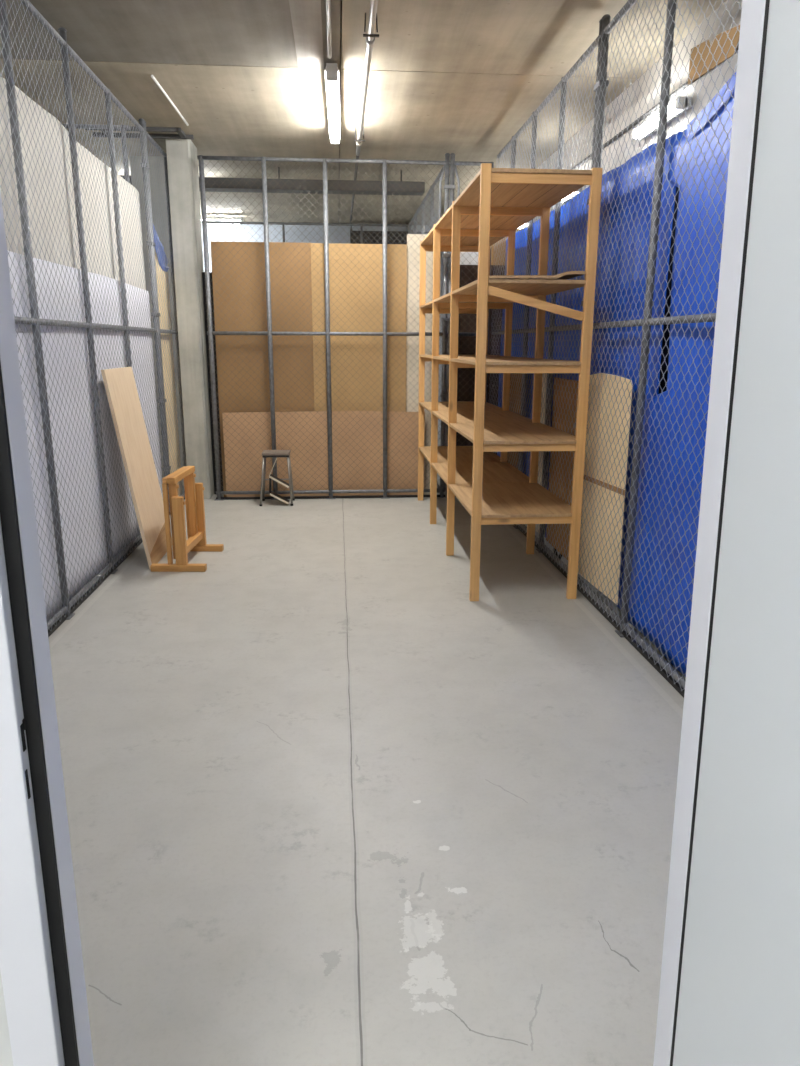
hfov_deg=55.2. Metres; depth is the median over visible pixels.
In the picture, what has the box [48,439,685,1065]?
floor
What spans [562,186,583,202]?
tube light
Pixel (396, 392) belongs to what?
cardboard sheet
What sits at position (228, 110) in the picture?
ceiling
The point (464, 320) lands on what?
tall cabinet
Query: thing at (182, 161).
column
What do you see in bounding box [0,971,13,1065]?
wall
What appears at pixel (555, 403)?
cardboard sheet
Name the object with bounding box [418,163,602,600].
shelving unit
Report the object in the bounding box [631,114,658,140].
tube light
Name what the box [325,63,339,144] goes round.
tube light
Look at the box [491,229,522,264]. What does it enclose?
carton
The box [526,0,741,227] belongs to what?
wall
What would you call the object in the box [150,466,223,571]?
trestle
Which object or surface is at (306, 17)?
trim
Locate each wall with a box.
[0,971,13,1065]
[201,224,448,438]
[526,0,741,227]
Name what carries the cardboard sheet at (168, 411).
on the floor
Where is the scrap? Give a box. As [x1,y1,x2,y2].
[153,225,167,271]
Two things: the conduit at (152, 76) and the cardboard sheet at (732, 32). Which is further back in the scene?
the conduit at (152, 76)
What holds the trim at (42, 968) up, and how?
attached to the wall at (6, 1059)
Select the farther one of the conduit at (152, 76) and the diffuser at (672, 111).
the conduit at (152, 76)
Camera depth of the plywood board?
5.31 m
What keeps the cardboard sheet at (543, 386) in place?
attached to the fence at (664, 668)
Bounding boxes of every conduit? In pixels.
[151,75,188,125]
[326,0,331,58]
[571,44,738,169]
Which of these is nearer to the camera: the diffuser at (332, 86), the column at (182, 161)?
the diffuser at (332, 86)
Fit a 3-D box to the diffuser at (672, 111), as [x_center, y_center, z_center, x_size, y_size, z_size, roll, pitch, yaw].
[1.609,-2.610,4.835,0.025,0.059,0.690,-1,14,-4]
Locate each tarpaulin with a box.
[497,132,680,608]
[628,72,735,676]
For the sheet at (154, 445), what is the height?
1.920 m
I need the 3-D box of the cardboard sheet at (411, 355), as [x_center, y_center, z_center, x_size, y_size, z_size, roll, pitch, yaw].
[0.224,-1.616,7.578,0.326,2.520,0.006,-1,14,-4]
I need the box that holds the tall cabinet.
[444,265,504,488]
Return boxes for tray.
[121,167,424,195]
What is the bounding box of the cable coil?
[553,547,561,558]
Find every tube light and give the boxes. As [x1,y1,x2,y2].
[201,214,243,224]
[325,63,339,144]
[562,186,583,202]
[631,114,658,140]
[667,95,691,122]
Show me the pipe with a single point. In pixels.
(370, 36)
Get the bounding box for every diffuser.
[327,81,338,142]
[633,102,676,138]
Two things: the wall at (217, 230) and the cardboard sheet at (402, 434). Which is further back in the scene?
the wall at (217, 230)
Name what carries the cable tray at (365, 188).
hanging from the ceiling at (228, 110)
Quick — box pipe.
[350,0,378,221]
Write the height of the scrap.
0.475 m
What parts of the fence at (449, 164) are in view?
post, post, post, rail, rail, rail, post, post, post, post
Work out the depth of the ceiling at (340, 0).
5.15 m
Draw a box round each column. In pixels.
[130,156,183,485]
[166,139,213,498]
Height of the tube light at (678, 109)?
0.075 m
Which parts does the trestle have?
post, gate post, rail, rail, post, gate post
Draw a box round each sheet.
[0,77,145,289]
[7,250,162,620]
[148,247,182,495]
[210,241,313,496]
[222,411,424,496]
[311,243,406,411]
[406,234,440,494]
[507,373,521,468]
[535,373,552,537]
[546,377,578,559]
[578,373,632,604]
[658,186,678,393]
[688,25,739,84]
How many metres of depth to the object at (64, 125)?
6.18 m
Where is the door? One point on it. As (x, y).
(739, 1001)
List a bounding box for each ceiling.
[0,0,726,224]
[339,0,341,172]
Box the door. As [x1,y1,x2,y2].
[673,0,799,1065]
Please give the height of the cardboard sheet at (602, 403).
1.275 m
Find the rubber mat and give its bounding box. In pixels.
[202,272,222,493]
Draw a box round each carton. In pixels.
[460,252,477,264]
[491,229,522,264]
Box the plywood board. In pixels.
[101,367,171,569]
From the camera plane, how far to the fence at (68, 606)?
4.68 m
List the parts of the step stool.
leg, leg, step rail, seat frame, seat, leg, leg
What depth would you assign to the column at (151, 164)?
7.66 m
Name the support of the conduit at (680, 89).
attached to the wall at (735, 8)
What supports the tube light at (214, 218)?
attached to the ceiling at (228, 110)
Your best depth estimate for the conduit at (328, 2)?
4.38 m
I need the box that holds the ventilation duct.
[350,222,428,243]
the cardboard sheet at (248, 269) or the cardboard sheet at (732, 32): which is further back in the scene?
the cardboard sheet at (248, 269)
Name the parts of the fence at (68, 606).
post, foot plate, post, rail, rail, rail, post, post, post, post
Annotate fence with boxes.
[0,0,186,636]
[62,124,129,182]
[197,153,493,499]
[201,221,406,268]
[408,167,442,492]
[489,0,741,697]
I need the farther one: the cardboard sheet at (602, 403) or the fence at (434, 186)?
the fence at (434, 186)
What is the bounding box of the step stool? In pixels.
[259,450,294,505]
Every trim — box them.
[0,189,93,1065]
[289,0,323,68]
[653,0,769,1065]
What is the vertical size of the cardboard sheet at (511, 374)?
1.210 m
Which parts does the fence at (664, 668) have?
post, post, post, rail, post, post, rail, rail, post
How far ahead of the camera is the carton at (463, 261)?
7.49 m
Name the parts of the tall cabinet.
door, door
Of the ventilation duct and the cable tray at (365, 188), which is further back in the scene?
the ventilation duct
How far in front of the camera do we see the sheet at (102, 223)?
4.43 m
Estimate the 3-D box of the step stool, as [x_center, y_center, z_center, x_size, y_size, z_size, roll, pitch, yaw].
[-1.191,-0.537,7.385,0.321,0.509,0.288,-1,14,-4]
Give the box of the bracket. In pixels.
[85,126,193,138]
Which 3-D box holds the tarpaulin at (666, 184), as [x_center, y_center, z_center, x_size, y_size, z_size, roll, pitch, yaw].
[1.134,-1.135,5.606,0.047,2.434,3.785,-1,14,-4]
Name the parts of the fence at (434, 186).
post, rail, post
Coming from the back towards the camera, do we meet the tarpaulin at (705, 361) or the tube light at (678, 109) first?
the tube light at (678, 109)
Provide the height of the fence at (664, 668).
3.256 m
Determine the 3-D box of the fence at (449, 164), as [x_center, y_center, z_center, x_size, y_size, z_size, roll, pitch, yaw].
[-0.474,-1.903,7.310,2.720,3.201,0.060,-1,14,-4]
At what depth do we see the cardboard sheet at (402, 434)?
7.63 m
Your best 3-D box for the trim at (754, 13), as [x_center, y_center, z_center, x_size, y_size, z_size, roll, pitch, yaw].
[0.474,0.189,1.082,0.139,2.120,0.078,-1,14,-4]

